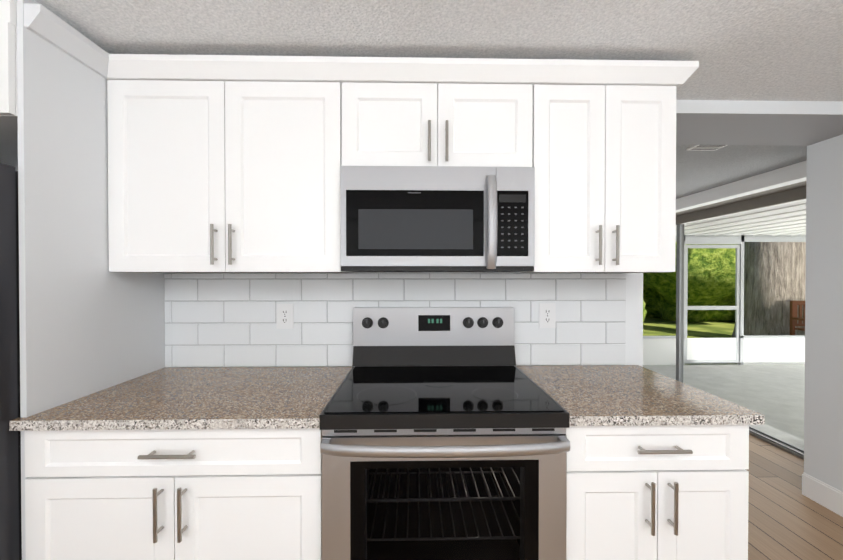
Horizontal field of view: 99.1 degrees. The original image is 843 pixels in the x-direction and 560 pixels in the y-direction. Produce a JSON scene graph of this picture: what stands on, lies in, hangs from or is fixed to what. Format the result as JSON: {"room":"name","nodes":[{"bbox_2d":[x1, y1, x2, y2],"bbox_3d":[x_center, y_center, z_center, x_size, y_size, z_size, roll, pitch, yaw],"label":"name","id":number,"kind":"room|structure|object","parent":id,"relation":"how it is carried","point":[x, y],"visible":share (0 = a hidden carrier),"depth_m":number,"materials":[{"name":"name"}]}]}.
{"room":"kitchen","nodes":[
{"label":"kitchen","id":0,"kind":"room"},
{"bbox_2d":[34,0,842,101],"bbox_3d":[0.339,-0.906,-0.539,5.200,0.080,4.580,0,0,-1],"label":"ceiling","id":1,"kind":"structure","parent":0,"point":[765,50],"depth_m":1.28,"materials":[{"name":"white paint"}]},
{"bbox_2d":[278,272,642,366],"bbox_3d":[-0.608,0.257,1.802,3.400,2.160,0.120,0,0,-1],"label":"wall","id":2,"kind":"structure","parent":0,"point":[634,324],"depth_m":1.77,"materials":[{"name":"white paint"}]},
{"bbox_2d":[0,0,17,170],"bbox_3d":[-1.703,-0.693,1.371,0.912,0.374,0.675,0,0,-1],"label":"upper cabinet","id":3,"kind":"object","parent":2,"relation":"attached to","point":[8,95],"visible":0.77,"depth_m":1.09,"materials":[{"name":"white wood"}]},
{"bbox_2d":[107,80,353,272],"bbox_3d":[-0.773,-0.406,1.550,0.904,0.749,0.359,0,0,-1],"label":"upper cabinet","id":4,"kind":"object","parent":2,"relation":"attached to","point":[224,176],"visible":0.98,"depth_m":1.41,"materials":[{"name":"white wood"}]},
{"bbox_2d":[24,4,698,87],"bbox_3d":[-0.075,-0.815,1.433,2.355,0.070,0.371,0,0,-7],"label":"crown molding","id":5,"kind":"structure","parent":4,"relation":"attached to","point":[43,22],"depth_m":1.38,"materials":[{"name":"white wood"}]},
{"bbox_2d":[164,273,625,366],"bbox_3d":[-0.114,0.193,1.747,2.235,0.450,0.008,0,0,-1],"label":"tile backsplash","id":6,"kind":"structure","parent":2,"relation":"attached to","point":[220,319],"depth_m":1.74,"materials":[{"name":"white tile"}]},
{"bbox_2d":[276,304,293,328],"bbox_3d":[-0.656,0.174,1.728,0.080,0.120,0.008,0,0,-1],"label":"electrical outlet","id":7,"kind":"object","parent":6,"relation":"attached to","point":[284,316],"visible":1,"depth_m":1.73,"materials":[{"name":"white plastic"}]},
{"bbox_2d":[539,303,555,327],"bbox_3d":[0.614,0.174,1.753,0.080,0.120,0.008,0,0,-1],"label":"electrical outlet","id":8,"kind":"object","parent":6,"relation":"attached to","point":[547,315],"visible":1,"depth_m":1.75,"materials":[{"name":"white plastic"}]},
{"bbox_2d":[342,82,532,166],"bbox_3d":[0.061,-0.613,1.565,0.759,0.337,0.359,0,0,-1],"label":"upper cabinet","id":9,"kind":"object","parent":2,"relation":"attached to","point":[427,124],"visible":0.92,"depth_m":1.43,"materials":[{"name":"white wood"}]},
{"bbox_2d":[340,166,534,271],"bbox_3d":[0.061,-0.239,1.549,0.755,0.407,0.396,0,0,-1],"label":"microwave","id":10,"kind":"object","parent":9,"relation":"attached to","point":[437,219],"visible":0.98,"depth_m":1.40,"materials":[{"name":"silver metal"}]},
{"bbox_2d":[512,84,675,272],"bbox_3d":[0.732,-0.407,1.581,0.578,0.749,0.359,0,0,-1],"label":"upper cabinet","id":11,"kind":"object","parent":2,"relation":"attached to","point":[604,160],"visible":1,"depth_m":1.44,"materials":[{"name":"white wood"}]},
{"bbox_2d":[676,199,805,235],"bbox_3d":[6.364,-0.690,1.528,6.270,0.082,8.270,0,0,-1],"label":"ceiling","id":12,"kind":"structure","parent":0,"point":[789,218],"depth_m":4.35,"materials":[{"name":"white"}]},
{"bbox_2d":[676,160,806,224],"bbox_3d":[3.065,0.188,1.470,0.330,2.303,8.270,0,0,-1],"label":"beam","id":13,"kind":"structure","parent":0,"point":[786,184],"depth_m":3.31,"materials":[{"name":"white paint"}]},
{"bbox_2d":[643,235,805,364],"bbox_3d":[6.267,0.314,5.646,6.300,2.020,0.050,0,0,-1],"label":"wall frame","id":14,"kind":"object","parent":13,"relation":"attached to","point":[740,348],"visible":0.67,"depth_m":5.61,"materials":[{"name":"white paint"}]},
{"bbox_2d":[676,145,806,198],"bbox_3d":[0.255,-0.942,3.694,5.200,0.080,3.050,0,0,-1],"label":"ceiling","id":15,"kind":"structure","parent":0,"point":[697,171],"depth_m":2.76,"materials":[{"name":"white paint"}]},
{"bbox_2d":[686,145,726,150],"bbox_3d":[1.901,-0.885,2.390,0.200,0.011,0.115,0,0,-1],"label":"ceiling vent","id":16,"kind":"object","parent":15,"relation":"in","point":[706,147],"visible":0.85,"depth_m":2.39,"materials":[{"name":"white metal"}]},
{"bbox_2d":[676,100,842,145],"bbox_3d":[0.098,-0.896,1.956,4.817,0.143,0.420,0,0,-1],"label":"header beam","id":17,"kind":"structure","parent":0,"point":[729,122],"depth_m":1.88,"materials":[{"name":"grey paint"}]},
{"bbox_2d":[745,434,842,559],"bbox_3d":[0.305,1.392,1.215,5.200,0.100,8.050,0,0,-1],"label":"floor","id":18,"kind":"structure","parent":0,"point":[787,520],"depth_m":2.03,"materials":[{"name":"brown wood"}]},
{"bbox_2d":[0,163,21,559],"bbox_3d":[-1.702,0.497,1.336,0.912,1.688,0.712,0,0,-1],"label":"fridge","id":19,"kind":"object","parent":18,"relation":"on","point":[10,501],"visible":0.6,"depth_m":1.08,"materials":[{"name":"black metal"}]},
{"bbox_2d":[16,0,164,559],"bbox_3d":[-1.236,0.229,1.418,0.019,2.222,0.617,0,0,-1],"label":"partition panel","id":20,"kind":"object","parent":18,"relation":"on","point":[89,323],"visible":0.44,"depth_m":1.24,"materials":[{"name":"white"}]},
{"bbox_2d":[24,428,321,559],"bbox_3d":[-0.771,0.896,1.409,0.906,0.888,0.665,0,0,-1],"label":"base cabinet","id":21,"kind":"object","parent":18,"relation":"on","point":[218,494],"visible":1,"depth_m":1.12,"materials":[{"name":"white wood"}]},
{"bbox_2d":[9,367,351,430],"bbox_3d":[-0.782,0.436,1.410,0.928,0.030,0.639,0,0,-1],"label":"countertop","id":22,"kind":"structure","parent":21,"relation":"on","point":[171,398],"depth_m":1.24,"materials":[{"name":"stone"}]},
{"bbox_2d":[319,307,569,559],"bbox_3d":[0.066,0.737,1.389,0.759,1.206,0.711,0,0,-1],"label":"range","id":23,"kind":"object","parent":18,"relation":"on","point":[444,435],"visible":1,"depth_m":1.11,"materials":[{"name":"silver metal"}]},
{"bbox_2d":[566,425,748,559],"bbox_3d":[0.745,0.896,1.439,0.591,0.888,0.665,0,0,-1],"label":"base cabinet","id":24,"kind":"object","parent":18,"relation":"on","point":[668,492],"visible":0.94,"depth_m":1.15,"materials":[{"name":"white wood"}]},
{"bbox_2d":[516,365,764,425],"bbox_3d":[0.759,0.436,1.441,0.621,0.030,0.639,0,0,-1],"label":"countertop","id":25,"kind":"structure","parent":24,"relation":"on","point":[610,395],"depth_m":1.28,"materials":[{"name":"stone"}]},
{"bbox_2d":[749,426,803,459],"bbox_3d":[2.856,1.304,3.901,0.110,0.030,2.480,0,0,-1],"label":"track","id":26,"kind":"object","parent":18,"relation":"on","point":[781,444],"visible":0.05,"depth_m":2.88,"materials":[{"name":"silver metal"}]},
{"bbox_2d":[804,134,842,491],"bbox_3d":[2.732,0.243,-0.217,0.603,2.223,4.910,0,0,-1],"label":"wall","id":27,"kind":"structure","parent":0,"point":[823,428],"depth_m":2.13,"materials":[{"name":"white paint"}]},
{"bbox_2d":[802,473,842,516],"bbox_3d":[2.423,1.287,-0.210,0.014,0.135,4.898,0,0,-1],"label":"baseboard","id":28,"kind":"structure","parent":27,"relation":"attached to","point":[827,496],"depth_m":2.12,"materials":[{"name":"white wood"}]},
{"label":"outside","id":29,"kind":"structure","parent":0,"visible":0},
{"bbox_2d":[643,317,736,363],"bbox_3d":[10.706,1.344,16.201,38.000,0.140,48.000,0,0,-1],"label":"grass","id":30,"kind":"structure","parent":29,"point":[652,326],"depth_m":9.85,"materials":[{"name":"green plant"}]},
{"bbox_2d":[643,242,735,321],"bbox_3d":[9.252,-0.644,11.635,17.589,6.224,7.098,0,0,-1],"label":"foliage","id":31,"kind":"object","parent":30,"relation":"on","point":[711,275],"visible":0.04,"depth_m":10.31,"materials":[{"name":"green plant"}]},
{"bbox_2d":[731,242,805,337],"bbox_3d":[7.447,-1.233,7.569,2.123,5.200,1.799,0,0,-1],"label":"trunk","id":32,"kind":"object","parent":30,"relation":"on","point":[774,279],"visible":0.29,"depth_m":7.32,"materials":[{"name":"brown plant"}]},
{"bbox_2d":[790,301,804,334],"bbox_3d":[7.269,0.876,6.576,0.560,0.960,0.500,0,0,-1],"label":"garden chair","id":33,"kind":"object","parent":30,"relation":"on","point":[793,314],"visible":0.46,"depth_m":6.79,"materials":[{"name":"brown wood"}]},
{"bbox_2d":[643,364,804,449],"bbox_3d":[6.200,1.409,1.493,6.600,0.100,8.370,0,0,-1],"label":"floor","id":34,"kind":"structure","parent":29,"point":[774,394],"depth_m":4.46,"materials":[{"name":"grey concrete"}]},
{"bbox_2d":[676,224,683,382],"bbox_3d":[3.193,0.324,4.442,0.055,2.020,0.055,0,0,-1],"label":"post","id":35,"kind":"object","parent":34,"relation":"on","point":[680,303],"visible":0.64,"depth_m":4.42,"materials":[{"name":"grey metal"}]}
]}

